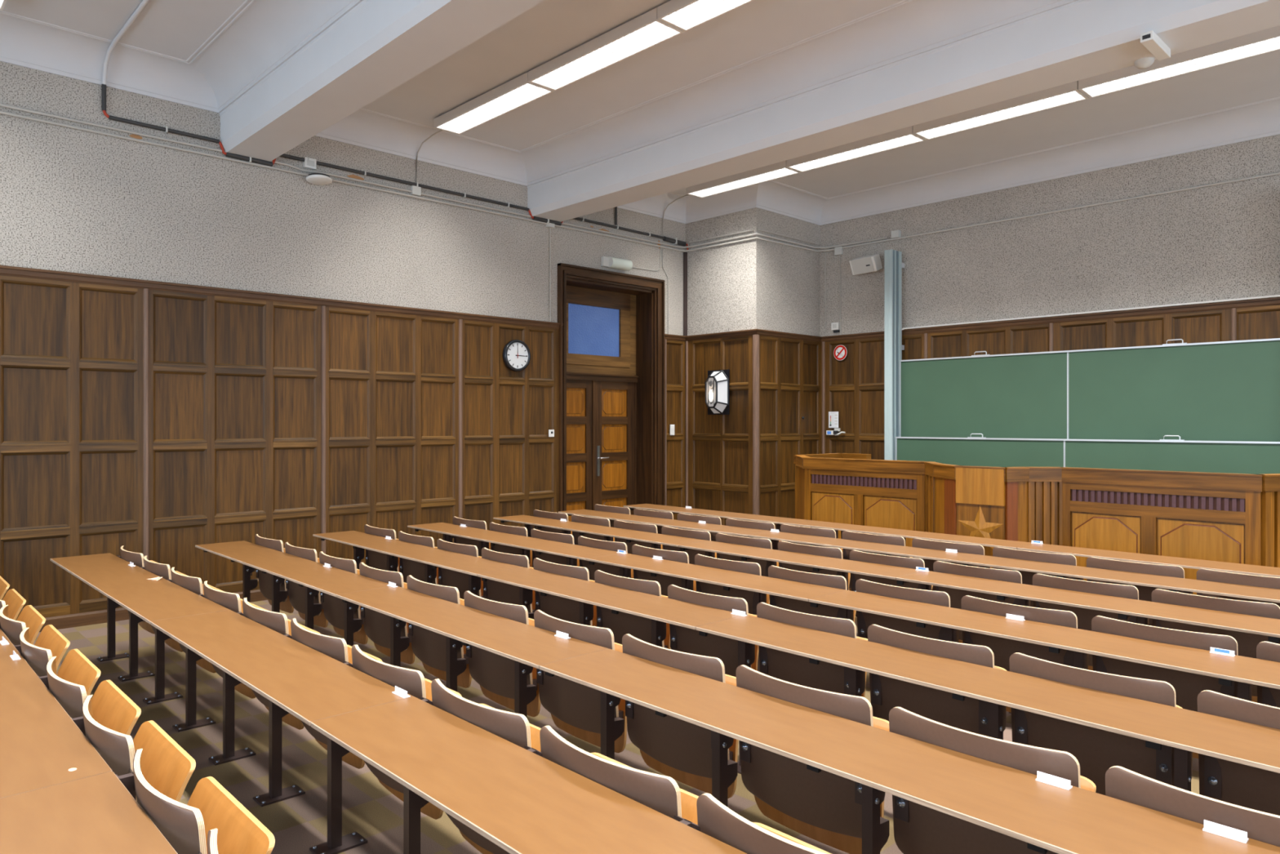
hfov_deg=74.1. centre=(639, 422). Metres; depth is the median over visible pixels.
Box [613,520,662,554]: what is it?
seat
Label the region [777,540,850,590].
seat
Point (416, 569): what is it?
seat
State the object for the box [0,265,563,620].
panelling
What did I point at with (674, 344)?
panelling
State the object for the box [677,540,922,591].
desk
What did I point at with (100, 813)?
desk
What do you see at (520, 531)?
seat
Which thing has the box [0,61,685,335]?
wall
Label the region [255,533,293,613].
seat
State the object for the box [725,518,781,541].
seat
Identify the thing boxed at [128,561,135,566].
marker
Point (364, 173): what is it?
conduit
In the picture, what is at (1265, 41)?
ceiling light
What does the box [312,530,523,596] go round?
desk
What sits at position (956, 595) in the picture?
seat
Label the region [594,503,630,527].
seat
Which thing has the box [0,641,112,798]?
desk
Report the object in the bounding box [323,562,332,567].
marker
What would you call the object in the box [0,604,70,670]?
seat
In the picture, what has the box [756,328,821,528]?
panelling
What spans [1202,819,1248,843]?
marker
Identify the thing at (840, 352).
no smoking sign
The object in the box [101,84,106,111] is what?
conduit
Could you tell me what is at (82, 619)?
baseboard
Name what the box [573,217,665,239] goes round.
conduit
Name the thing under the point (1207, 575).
seat
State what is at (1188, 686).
seat
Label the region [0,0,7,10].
ceiling light
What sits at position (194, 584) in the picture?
seat
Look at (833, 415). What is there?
thermometer
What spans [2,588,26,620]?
seat
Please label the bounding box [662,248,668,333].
cable
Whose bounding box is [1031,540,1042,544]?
marker
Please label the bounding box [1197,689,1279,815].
seat
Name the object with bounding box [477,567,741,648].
desk
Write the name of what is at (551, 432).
wall socket
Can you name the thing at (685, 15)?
ceiling light
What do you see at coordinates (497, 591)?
seat
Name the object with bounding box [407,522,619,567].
desk
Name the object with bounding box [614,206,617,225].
conduit
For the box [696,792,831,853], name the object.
seat
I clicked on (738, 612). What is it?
marker
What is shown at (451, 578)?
seat
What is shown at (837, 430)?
wall socket
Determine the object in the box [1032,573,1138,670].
seat
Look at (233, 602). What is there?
seat
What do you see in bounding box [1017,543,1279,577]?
desk
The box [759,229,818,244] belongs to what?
conduit
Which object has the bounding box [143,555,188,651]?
seat
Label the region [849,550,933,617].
seat
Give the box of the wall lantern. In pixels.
[705,369,729,414]
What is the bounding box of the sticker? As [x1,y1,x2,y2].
[67,767,76,771]
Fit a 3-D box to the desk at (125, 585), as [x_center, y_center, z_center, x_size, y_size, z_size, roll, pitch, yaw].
[-2.924,1.262,4.915,0.447,0.715,2.475,0,0,-44]
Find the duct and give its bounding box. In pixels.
[683,252,687,335]
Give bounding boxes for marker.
[0,635,8,645]
[9,650,20,660]
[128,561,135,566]
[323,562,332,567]
[386,581,397,587]
[391,685,410,697]
[554,630,570,639]
[616,549,626,553]
[653,555,662,559]
[730,608,746,616]
[770,528,779,532]
[915,566,928,571]
[945,548,957,552]
[1005,613,1025,621]
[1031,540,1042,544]
[1035,770,1072,790]
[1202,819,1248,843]
[1209,647,1235,656]
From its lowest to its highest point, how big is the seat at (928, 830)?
0.543 m
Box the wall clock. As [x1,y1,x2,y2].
[502,339,530,371]
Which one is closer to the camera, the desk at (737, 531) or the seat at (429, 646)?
the seat at (429, 646)
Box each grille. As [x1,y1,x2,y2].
[811,474,916,489]
[850,257,874,275]
[1071,488,1245,511]
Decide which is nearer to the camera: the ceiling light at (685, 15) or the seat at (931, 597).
the seat at (931, 597)
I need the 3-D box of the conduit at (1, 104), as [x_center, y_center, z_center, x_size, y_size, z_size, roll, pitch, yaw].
[-3.116,-2.395,7.857,14.035,0.054,1.994,0,0,-35]
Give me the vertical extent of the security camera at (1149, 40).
0.055 m
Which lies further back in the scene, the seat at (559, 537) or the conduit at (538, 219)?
the conduit at (538, 219)
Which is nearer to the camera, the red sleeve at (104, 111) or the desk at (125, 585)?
the desk at (125, 585)
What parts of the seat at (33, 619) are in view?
backrest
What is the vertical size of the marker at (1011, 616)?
0.020 m
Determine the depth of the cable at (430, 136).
8.75 m
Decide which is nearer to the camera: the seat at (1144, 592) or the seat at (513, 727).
the seat at (513, 727)
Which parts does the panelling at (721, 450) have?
cap moulding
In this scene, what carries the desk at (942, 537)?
on the floor
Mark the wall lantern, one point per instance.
(717, 381)
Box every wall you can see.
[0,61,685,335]
[685,207,820,336]
[820,134,1279,336]
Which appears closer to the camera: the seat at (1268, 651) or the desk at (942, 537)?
the seat at (1268, 651)
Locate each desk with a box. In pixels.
[0,623,10,641]
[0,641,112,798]
[0,768,202,853]
[49,552,229,732]
[150,609,413,853]
[195,540,391,646]
[311,696,746,853]
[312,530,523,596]
[336,586,608,717]
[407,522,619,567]
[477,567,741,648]
[493,515,706,550]
[539,648,1279,853]
[558,509,770,536]
[586,553,845,671]
[623,503,831,531]
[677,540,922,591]
[696,614,1279,798]
[747,531,984,563]
[808,590,1279,706]
[811,522,1033,549]
[896,570,1279,713]
[962,555,1279,602]
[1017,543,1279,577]
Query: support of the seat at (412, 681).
attached to the desk at (300, 680)
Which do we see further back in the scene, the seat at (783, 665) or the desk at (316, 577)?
the desk at (316, 577)
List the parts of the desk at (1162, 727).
foot plate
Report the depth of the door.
11.11 m
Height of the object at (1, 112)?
0.049 m
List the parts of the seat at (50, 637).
backrest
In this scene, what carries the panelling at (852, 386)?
attached to the wall at (1220, 242)
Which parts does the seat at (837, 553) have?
backrest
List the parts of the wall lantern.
bulb, glass, glass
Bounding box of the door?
[557,262,664,521]
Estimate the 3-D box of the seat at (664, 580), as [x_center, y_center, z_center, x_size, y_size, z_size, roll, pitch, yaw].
[0.172,1.117,5.755,0.222,0.543,0.534,0,0,-43]
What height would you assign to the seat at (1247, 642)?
0.543 m
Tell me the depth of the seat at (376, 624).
4.91 m
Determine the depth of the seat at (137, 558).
5.56 m
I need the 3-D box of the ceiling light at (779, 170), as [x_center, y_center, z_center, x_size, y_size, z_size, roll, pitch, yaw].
[1.216,-2.932,10.221,0.290,0.104,1.537,0,0,-44]
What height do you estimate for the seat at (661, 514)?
0.543 m
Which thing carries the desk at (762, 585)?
on the floor
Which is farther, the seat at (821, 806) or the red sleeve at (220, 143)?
the red sleeve at (220, 143)
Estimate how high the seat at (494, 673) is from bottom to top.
0.543 m
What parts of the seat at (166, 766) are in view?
backrest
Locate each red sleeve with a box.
[102,110,109,117]
[218,141,226,155]
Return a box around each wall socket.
[548,429,554,436]
[831,322,839,333]
[833,427,845,435]
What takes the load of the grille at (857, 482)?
attached to the counter
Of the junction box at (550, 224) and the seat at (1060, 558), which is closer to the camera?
the seat at (1060, 558)
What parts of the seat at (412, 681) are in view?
backrest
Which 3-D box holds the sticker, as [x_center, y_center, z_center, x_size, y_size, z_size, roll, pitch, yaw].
[-1.480,0.904,2.211,0.019,0.001,0.024,0,0,-44]
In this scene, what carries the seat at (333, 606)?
attached to the desk at (316, 577)
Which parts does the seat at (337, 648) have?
backrest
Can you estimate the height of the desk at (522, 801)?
0.715 m
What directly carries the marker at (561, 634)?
on the desk at (530, 646)
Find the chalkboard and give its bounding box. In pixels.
[884,248,1279,474]
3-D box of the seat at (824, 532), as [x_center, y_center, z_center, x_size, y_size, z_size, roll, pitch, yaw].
[1.403,1.117,6.937,0.222,0.543,0.534,0,0,-44]
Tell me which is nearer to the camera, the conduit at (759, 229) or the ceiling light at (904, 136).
the ceiling light at (904, 136)
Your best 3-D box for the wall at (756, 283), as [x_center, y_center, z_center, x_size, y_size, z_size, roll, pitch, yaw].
[1.567,-0.755,11.740,1.420,4.750,1.230,0,0,-44]
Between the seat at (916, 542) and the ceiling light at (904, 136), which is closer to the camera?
the seat at (916, 542)
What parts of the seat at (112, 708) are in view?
backrest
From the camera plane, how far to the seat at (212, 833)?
1.71 m
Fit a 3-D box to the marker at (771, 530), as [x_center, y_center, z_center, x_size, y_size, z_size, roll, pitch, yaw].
[1.121,0.895,7.042,0.024,0.020,0.080,0,0,-44]
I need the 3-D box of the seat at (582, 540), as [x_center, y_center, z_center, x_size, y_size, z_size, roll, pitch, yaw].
[-0.236,1.117,6.190,0.222,0.543,0.534,0,0,-43]
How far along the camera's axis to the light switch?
11.43 m
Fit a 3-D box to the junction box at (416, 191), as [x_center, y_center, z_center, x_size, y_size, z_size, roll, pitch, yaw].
[-2.332,-2.410,8.819,0.100,0.090,0.045,0,0,-44]
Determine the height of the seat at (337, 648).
0.543 m
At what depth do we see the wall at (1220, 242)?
9.36 m
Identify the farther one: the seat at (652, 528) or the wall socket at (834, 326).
the wall socket at (834, 326)
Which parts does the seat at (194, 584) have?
backrest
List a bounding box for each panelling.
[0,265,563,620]
[664,333,685,519]
[685,328,756,525]
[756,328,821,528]
[820,297,1279,459]
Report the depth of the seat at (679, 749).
3.19 m
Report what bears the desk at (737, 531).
on the floor
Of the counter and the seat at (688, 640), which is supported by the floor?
the counter
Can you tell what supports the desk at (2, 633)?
on the floor
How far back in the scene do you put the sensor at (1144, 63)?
5.59 m
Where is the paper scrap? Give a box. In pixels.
[146,576,161,580]
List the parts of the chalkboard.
edge frame, edge frame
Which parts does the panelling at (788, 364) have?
cap moulding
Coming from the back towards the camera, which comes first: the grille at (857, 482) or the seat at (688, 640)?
the grille at (857, 482)
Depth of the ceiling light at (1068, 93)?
7.91 m
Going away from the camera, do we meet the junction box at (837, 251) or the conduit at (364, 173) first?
the conduit at (364, 173)
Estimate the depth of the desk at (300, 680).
3.23 m
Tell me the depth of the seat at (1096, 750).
2.90 m
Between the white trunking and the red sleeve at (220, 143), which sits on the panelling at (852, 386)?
the white trunking
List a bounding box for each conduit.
[0,103,888,248]
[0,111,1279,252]
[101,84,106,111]
[102,0,149,84]
[108,115,219,143]
[225,152,273,166]
[279,153,528,210]
[532,216,561,226]
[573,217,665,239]
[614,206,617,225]
[662,236,686,246]
[688,229,753,243]
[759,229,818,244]
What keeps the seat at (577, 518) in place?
attached to the desk at (656, 540)
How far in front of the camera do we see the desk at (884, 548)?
6.23 m
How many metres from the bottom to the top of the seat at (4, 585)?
0.543 m
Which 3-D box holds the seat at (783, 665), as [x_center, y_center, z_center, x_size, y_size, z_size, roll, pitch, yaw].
[0.779,1.117,3.854,0.222,0.543,0.534,0,0,-43]
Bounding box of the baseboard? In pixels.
[39,589,267,631]
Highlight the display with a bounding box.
[826,430,834,435]
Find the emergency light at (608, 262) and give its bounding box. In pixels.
[600,256,632,271]
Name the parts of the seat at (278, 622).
backrest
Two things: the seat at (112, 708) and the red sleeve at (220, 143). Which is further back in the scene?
the red sleeve at (220, 143)
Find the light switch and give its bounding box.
[669,424,674,435]
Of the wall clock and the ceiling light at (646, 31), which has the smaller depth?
the ceiling light at (646, 31)
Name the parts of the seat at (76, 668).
backrest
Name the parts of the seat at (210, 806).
backrest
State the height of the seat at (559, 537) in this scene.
0.543 m
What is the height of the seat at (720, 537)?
0.543 m
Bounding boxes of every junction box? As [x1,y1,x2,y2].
[410,185,421,195]
[546,222,554,228]
[834,246,843,255]
[891,230,901,238]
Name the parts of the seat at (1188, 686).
backrest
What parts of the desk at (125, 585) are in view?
foot plate, foot plate, foot plate, foot plate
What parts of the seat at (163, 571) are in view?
backrest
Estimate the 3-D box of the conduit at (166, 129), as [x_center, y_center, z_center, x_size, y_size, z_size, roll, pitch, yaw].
[-4.018,-2.482,7.190,0.840,0.046,0.045,0,0,-44]
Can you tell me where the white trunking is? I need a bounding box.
[902,294,1279,329]
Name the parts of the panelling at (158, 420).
cap moulding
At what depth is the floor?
4.03 m
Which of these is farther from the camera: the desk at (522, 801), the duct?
the duct
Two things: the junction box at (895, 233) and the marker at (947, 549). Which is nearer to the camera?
the marker at (947, 549)
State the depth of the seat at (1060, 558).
5.58 m
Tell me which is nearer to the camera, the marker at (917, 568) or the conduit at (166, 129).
the marker at (917, 568)
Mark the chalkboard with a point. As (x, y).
(1206, 406)
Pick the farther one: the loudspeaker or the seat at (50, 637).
the loudspeaker
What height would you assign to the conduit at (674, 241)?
0.086 m
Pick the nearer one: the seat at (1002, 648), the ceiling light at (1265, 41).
the seat at (1002, 648)
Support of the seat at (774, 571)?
attached to the desk at (762, 585)
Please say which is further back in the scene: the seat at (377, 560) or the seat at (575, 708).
the seat at (377, 560)
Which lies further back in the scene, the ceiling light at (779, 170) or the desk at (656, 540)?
the ceiling light at (779, 170)
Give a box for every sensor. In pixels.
[1133,57,1154,69]
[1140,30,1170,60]
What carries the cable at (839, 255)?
attached to the wall at (1220, 242)
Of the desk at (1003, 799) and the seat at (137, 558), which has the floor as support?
the desk at (1003, 799)
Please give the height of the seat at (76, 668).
0.543 m
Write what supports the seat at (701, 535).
attached to the desk at (656, 540)
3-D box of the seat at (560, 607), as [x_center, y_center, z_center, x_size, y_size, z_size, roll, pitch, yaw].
[-0.441,1.117,5.165,0.222,0.543,0.534,0,0,-43]
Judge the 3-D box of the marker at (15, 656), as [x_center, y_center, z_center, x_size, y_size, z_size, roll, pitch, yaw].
[-2.405,0.895,3.264,0.024,0.020,0.080,0,0,-43]
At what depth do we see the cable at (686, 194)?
11.18 m
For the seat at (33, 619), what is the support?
attached to the desk at (2, 633)
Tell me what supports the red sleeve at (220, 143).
attached to the ceiling
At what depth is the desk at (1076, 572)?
4.93 m
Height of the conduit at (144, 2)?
0.243 m
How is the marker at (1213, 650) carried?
on the desk at (1078, 643)
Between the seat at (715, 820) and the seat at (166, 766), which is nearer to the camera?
the seat at (715, 820)
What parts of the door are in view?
panel, panel, panel, panel, pane, handle, panel, panel, panel, panel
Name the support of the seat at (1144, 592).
attached to the desk at (1076, 572)
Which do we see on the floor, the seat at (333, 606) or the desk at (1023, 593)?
the desk at (1023, 593)
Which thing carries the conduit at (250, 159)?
attached to the wall at (72, 200)
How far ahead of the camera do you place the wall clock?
9.65 m
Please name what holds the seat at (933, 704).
attached to the desk at (1162, 727)
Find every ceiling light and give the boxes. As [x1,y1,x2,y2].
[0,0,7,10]
[433,71,554,134]
[528,7,684,90]
[657,0,755,31]
[685,160,800,198]
[786,125,926,172]
[912,80,1088,140]
[1078,25,1279,97]
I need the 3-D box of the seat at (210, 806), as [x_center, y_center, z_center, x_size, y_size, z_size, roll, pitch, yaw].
[-1.088,1.117,2.063,0.222,0.543,0.534,0,0,-43]
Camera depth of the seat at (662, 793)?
2.11 m
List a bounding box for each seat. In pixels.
[0,575,9,599]
[0,600,45,644]
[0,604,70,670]
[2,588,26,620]
[19,626,101,696]
[46,656,141,735]
[82,694,195,801]
[120,545,158,634]
[133,748,275,853]
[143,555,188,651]
[170,567,224,672]
[203,581,267,698]
[207,828,218,853]
[242,597,320,729]
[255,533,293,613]
[284,542,328,627]
[290,617,382,768]
[319,551,368,644]
[351,644,462,819]
[359,562,415,664]
[364,524,399,572]
[398,530,439,585]
[406,574,471,688]
[431,678,541,853]
[436,538,484,599]
[453,516,490,555]
[463,591,540,716]
[481,547,535,613]
[489,522,532,567]
[530,528,579,566]
[533,509,572,534]
[533,557,596,626]
[533,609,626,752]
[539,725,698,824]
[571,514,614,545]
[577,535,633,580]
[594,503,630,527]
[594,569,670,648]
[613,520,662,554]
[622,633,738,798]
[631,544,696,595]
[633,508,677,533]
[661,525,716,564]
[667,584,759,676]
[677,512,721,541]
[694,554,769,613]
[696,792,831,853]
[715,533,778,576]
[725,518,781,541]
[735,664,889,853]
[756,602,867,697]
[768,565,856,622]
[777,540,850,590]
[780,524,842,551]
[841,530,912,591]
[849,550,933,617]
[855,578,950,639]
[867,624,1005,736]
[888,706,1096,853]
[911,537,991,591]
[933,560,1022,643]
[960,595,1077,712]
[992,546,1076,607]
[1008,652,1182,795]
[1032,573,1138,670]
[1086,556,1184,626]
[1091,615,1237,758]
[1105,765,1279,846]
[1151,588,1279,702]
[1196,568,1279,607]
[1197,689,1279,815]
[1256,640,1279,707]
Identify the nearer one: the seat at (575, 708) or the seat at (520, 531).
the seat at (575, 708)
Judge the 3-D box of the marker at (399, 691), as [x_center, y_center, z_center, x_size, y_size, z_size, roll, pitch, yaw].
[-0.794,0.895,2.821,0.024,0.020,0.080,0,0,-43]
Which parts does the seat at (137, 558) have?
backrest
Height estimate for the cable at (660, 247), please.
0.346 m
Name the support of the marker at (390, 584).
on the desk at (530, 646)
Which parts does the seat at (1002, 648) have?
backrest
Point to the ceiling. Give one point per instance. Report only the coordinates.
(759, 83)
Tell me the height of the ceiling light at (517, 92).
0.104 m
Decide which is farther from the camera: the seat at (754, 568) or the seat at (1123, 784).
the seat at (754, 568)
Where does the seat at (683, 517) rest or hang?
attached to the desk at (737, 531)
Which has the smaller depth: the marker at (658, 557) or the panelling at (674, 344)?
the marker at (658, 557)
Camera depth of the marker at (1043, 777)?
2.12 m
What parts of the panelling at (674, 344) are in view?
cap moulding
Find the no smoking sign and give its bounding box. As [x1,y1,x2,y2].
[833,344,847,359]
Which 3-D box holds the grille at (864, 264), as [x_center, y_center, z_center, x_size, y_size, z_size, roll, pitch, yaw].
[2.903,-2.043,11.060,0.006,0.190,0.330,-26,15,-33]
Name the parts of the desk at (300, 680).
foot plate, foot plate, foot plate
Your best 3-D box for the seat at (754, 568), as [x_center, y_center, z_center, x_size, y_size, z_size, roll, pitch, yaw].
[0.581,1.117,5.319,0.222,0.543,0.534,0,0,-43]
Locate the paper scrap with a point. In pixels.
(158, 577)
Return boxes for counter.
[793,453,1279,595]
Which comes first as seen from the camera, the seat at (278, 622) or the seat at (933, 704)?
the seat at (933, 704)
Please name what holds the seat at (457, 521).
attached to the desk at (526, 544)
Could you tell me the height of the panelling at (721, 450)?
2.708 m
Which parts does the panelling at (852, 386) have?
cap moulding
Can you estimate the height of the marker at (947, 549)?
0.020 m
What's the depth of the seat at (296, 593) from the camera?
5.78 m
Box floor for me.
[33,600,1199,853]
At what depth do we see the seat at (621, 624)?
4.63 m
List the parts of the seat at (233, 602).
backrest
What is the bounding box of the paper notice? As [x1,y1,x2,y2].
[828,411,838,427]
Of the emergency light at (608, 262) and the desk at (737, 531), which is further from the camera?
the emergency light at (608, 262)
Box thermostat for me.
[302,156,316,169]
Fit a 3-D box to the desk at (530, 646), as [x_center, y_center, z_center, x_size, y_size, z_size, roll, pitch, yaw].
[-0.858,1.262,4.001,0.447,0.715,1.878,0,0,-43]
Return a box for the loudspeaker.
[848,253,882,275]
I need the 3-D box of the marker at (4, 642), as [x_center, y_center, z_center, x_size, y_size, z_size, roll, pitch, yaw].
[-2.611,0.895,3.482,0.024,0.020,0.080,0,0,-43]
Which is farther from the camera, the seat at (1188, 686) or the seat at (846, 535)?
the seat at (846, 535)
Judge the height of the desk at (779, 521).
0.715 m
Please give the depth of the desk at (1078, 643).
3.58 m
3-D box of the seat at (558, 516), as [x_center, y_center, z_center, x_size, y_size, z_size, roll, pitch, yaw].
[-0.813,1.117,8.118,0.222,0.543,0.534,0,0,-43]
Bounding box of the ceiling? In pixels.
[0,0,1279,225]
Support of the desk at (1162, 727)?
on the floor
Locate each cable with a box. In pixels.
[415,129,442,182]
[632,247,661,271]
[662,194,688,236]
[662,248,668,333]
[839,254,841,334]
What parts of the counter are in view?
octagon panel, frame, octagon panel, panel, moulding, octagon panel, frame, octagon panel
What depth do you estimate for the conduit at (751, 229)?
11.19 m
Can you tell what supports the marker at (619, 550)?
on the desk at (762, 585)
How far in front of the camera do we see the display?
11.60 m
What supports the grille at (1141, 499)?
attached to the counter

